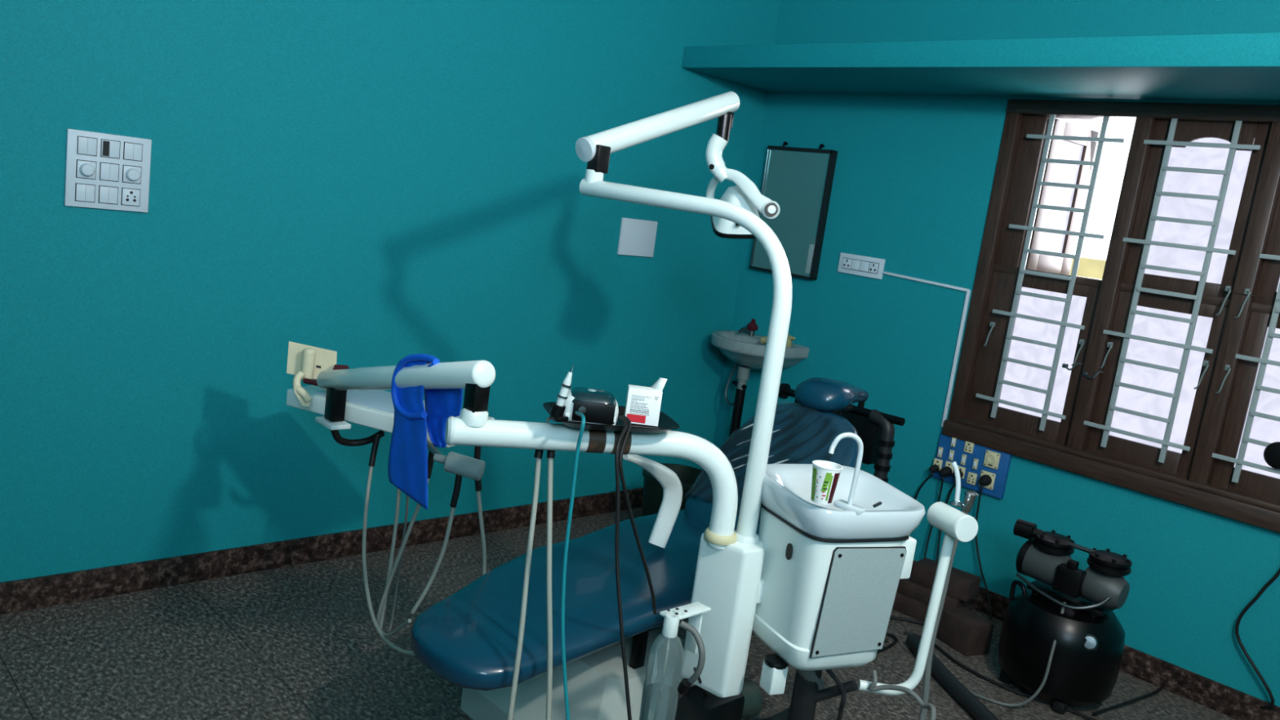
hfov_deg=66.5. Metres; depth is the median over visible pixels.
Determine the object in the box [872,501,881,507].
drain hole
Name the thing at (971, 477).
socket
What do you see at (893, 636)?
cable
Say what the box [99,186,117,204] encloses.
rocker switch
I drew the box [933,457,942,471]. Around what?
socket
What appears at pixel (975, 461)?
switch
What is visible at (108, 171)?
rocker switch
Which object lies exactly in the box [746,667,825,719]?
hose
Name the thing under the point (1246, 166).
shutter
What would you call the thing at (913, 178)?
wall
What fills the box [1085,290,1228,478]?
shutter
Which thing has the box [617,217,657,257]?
blank wall plate
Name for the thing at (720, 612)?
unit
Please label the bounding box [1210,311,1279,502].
shutter
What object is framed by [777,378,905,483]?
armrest
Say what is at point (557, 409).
scaler handpiece
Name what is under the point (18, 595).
baseboard
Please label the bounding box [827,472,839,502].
print
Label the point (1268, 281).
shutter
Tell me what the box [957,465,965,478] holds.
socket
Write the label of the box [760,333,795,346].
tap
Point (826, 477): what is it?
print
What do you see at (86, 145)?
rocker switch
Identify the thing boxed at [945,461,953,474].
socket
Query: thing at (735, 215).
light
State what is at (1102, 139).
grille
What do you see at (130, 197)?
socket
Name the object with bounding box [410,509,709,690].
seat cushion
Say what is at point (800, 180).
wall mirror
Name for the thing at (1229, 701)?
baseboard
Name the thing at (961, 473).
cable
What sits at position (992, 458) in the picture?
socket
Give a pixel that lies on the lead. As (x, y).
(1275, 576)
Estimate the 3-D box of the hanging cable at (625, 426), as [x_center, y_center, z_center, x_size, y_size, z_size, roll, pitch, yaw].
[-0.029,0.664,2.068,0.086,1.009,0.474,4,10,-22]
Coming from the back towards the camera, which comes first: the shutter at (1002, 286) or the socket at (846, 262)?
the socket at (846, 262)
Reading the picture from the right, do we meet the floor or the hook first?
the hook
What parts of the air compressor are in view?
tank handle, air tank, mounting frame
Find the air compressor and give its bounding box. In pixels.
[968,518,1132,714]
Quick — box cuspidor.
[752,431,925,719]
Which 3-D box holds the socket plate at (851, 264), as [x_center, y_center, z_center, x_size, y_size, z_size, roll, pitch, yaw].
[1.021,-0.433,4.488,0.017,0.092,0.244,-1,13,-44]
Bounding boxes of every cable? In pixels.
[614,415,631,719]
[618,414,656,613]
[693,666,707,696]
[824,669,845,719]
[876,631,897,653]
[889,615,924,625]
[904,631,1097,719]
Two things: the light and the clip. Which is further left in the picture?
the clip
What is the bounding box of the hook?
[1263,441,1279,469]
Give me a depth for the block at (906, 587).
3.92 m
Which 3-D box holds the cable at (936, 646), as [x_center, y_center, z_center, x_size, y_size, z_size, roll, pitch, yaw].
[1.258,1.127,3.473,0.091,0.012,0.758,-1,13,-42]
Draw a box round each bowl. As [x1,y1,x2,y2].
[760,463,925,539]
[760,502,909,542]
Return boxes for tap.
[738,318,758,336]
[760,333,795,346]
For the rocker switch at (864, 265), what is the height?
0.045 m
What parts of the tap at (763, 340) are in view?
tap handle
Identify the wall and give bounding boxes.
[0,0,780,582]
[713,0,1279,706]
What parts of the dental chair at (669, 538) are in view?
lift arm, armrest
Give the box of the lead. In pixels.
[1092,568,1279,715]
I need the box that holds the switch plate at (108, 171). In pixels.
[64,128,151,213]
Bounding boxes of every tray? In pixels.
[315,390,462,417]
[542,401,679,432]
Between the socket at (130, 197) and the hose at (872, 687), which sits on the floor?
the hose at (872, 687)
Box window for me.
[942,99,1279,533]
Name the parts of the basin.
basin bowl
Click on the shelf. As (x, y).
(1232, 67)
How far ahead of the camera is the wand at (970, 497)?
2.46 m
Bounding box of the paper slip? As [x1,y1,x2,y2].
[804,244,814,273]
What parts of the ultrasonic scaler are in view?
power knob, panel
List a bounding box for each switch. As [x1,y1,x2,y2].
[75,183,94,202]
[77,136,97,155]
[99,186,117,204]
[100,163,119,181]
[124,142,142,160]
[850,259,860,270]
[859,261,869,271]
[937,446,943,457]
[948,449,954,460]
[951,436,956,446]
[960,453,966,465]
[972,458,978,469]
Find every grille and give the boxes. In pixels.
[975,114,1124,431]
[1083,118,1261,462]
[1211,253,1279,482]
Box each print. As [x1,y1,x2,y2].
[811,466,817,500]
[821,472,831,492]
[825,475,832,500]
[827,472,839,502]
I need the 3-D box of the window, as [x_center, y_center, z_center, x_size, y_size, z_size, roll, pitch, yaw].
[2.090,-0.211,3.682,0.464,1.412,1.573,-1,13,-44]
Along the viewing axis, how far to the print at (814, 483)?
2.17 m
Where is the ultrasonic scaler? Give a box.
[546,386,618,719]
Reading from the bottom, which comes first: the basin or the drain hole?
the drain hole
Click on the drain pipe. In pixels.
(949, 682)
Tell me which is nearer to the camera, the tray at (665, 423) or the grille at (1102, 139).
the tray at (665, 423)
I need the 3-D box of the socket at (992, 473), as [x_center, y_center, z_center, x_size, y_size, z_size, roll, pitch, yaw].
[1.440,0.497,4.047,0.009,0.068,0.062,-1,13,-44]
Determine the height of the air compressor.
0.570 m
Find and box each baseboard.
[0,487,643,614]
[911,560,1279,719]
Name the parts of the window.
handle, frosted pane, frosted pane, handle, handle, rail, frosted pane, frosted pane, handle, handle, handle, handle, frosted pane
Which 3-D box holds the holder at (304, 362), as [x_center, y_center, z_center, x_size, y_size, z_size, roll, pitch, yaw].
[-0.958,0.044,2.844,0.139,0.174,0.113,5,10,-19]
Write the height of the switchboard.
0.200 m
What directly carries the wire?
attached to the window
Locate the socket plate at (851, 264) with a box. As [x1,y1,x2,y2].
[837,252,885,279]
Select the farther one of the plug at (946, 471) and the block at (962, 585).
the plug at (946, 471)
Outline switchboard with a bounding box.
[932,433,1012,498]
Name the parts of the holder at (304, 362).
plate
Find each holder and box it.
[286,341,337,406]
[659,601,711,697]
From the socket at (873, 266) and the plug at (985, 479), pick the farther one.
the socket at (873, 266)
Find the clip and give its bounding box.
[315,364,349,380]
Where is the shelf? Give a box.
[681,32,1279,102]
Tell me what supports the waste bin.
on the floor
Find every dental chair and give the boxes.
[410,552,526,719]
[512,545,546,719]
[551,453,712,719]
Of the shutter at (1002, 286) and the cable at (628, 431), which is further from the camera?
the shutter at (1002, 286)
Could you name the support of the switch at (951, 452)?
attached to the switchboard
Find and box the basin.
[711,330,809,436]
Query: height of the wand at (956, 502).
0.105 m
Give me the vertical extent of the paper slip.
0.138 m
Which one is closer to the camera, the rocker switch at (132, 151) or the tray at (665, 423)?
the tray at (665, 423)
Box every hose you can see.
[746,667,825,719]
[867,670,936,719]
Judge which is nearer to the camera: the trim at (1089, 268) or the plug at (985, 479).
the plug at (985, 479)
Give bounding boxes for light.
[575,91,791,544]
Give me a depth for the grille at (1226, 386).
3.38 m
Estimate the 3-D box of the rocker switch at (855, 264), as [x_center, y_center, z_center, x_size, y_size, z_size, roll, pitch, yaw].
[0.995,-0.439,4.506,0.003,0.045,0.046,-1,13,-44]
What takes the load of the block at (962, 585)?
on the block at (906, 587)
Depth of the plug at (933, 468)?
4.19 m
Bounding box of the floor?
[0,506,1236,719]
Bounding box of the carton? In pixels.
[624,377,667,426]
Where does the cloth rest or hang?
hanging from the unit
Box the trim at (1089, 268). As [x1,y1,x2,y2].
[1067,257,1106,279]
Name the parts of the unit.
spring arm, head handle stem, head handle, delivery arm, floor motor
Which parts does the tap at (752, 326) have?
tap handle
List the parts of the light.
arm, pivot knob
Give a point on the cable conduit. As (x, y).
(968, 291)
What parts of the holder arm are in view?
arm mount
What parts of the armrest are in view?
clamp knob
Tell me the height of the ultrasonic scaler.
1.054 m
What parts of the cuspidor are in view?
water spout, spout, service panel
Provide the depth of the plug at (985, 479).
4.03 m
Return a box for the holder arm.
[815,502,977,702]
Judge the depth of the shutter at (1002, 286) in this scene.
3.97 m
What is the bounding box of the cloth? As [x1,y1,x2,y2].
[387,353,462,510]
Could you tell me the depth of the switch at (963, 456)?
4.12 m
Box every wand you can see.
[918,490,978,719]
[948,461,964,506]
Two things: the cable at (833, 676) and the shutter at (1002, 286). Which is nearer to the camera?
the cable at (833, 676)
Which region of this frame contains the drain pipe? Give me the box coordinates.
[906,634,999,719]
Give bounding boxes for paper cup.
[810,460,843,504]
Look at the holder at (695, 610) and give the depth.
2.23 m
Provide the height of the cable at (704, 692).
0.440 m
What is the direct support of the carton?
on the tray at (665, 423)
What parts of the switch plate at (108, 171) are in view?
dimmer knob, dimmer knob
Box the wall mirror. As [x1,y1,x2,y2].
[749,141,837,279]
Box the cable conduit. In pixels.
[882,271,970,426]
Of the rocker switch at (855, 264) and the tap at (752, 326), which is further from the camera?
the tap at (752, 326)
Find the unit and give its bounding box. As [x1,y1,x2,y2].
[286,360,764,719]
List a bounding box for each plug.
[914,464,939,499]
[924,466,951,558]
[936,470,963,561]
[974,474,991,619]
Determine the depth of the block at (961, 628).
3.66 m
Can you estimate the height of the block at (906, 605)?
0.070 m
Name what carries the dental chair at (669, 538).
on the floor
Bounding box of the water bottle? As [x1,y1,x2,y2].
[639,612,683,719]
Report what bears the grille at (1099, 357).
attached to the window
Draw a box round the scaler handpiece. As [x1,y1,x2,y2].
[550,364,573,422]
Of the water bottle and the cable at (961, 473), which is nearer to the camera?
the water bottle
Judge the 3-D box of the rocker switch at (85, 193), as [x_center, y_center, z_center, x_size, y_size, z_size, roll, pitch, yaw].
[-1.646,-0.495,2.896,0.049,0.049,0.003,-1,13,-44]
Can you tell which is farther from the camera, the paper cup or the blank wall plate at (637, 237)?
the blank wall plate at (637, 237)
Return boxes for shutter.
[965,271,1100,444]
[1025,118,1098,274]
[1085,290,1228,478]
[1122,120,1271,299]
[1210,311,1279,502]
[1253,192,1279,305]
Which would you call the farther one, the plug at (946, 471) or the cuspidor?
the plug at (946, 471)
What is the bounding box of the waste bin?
[641,462,702,516]
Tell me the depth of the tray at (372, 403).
2.89 m
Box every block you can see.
[892,591,973,622]
[896,571,971,608]
[910,557,981,601]
[936,607,994,656]
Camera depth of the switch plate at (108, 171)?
2.91 m
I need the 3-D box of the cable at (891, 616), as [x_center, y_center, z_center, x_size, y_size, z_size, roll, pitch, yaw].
[0.970,1.027,3.818,0.431,0.012,0.118,6,9,-8]
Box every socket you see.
[121,188,140,205]
[841,257,851,268]
[868,262,878,273]
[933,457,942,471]
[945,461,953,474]
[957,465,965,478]
[963,440,973,453]
[966,471,977,484]
[978,470,995,489]
[983,449,1000,469]
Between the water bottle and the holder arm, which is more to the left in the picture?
the water bottle
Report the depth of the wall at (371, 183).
3.44 m
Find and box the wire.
[1222,289,1279,300]

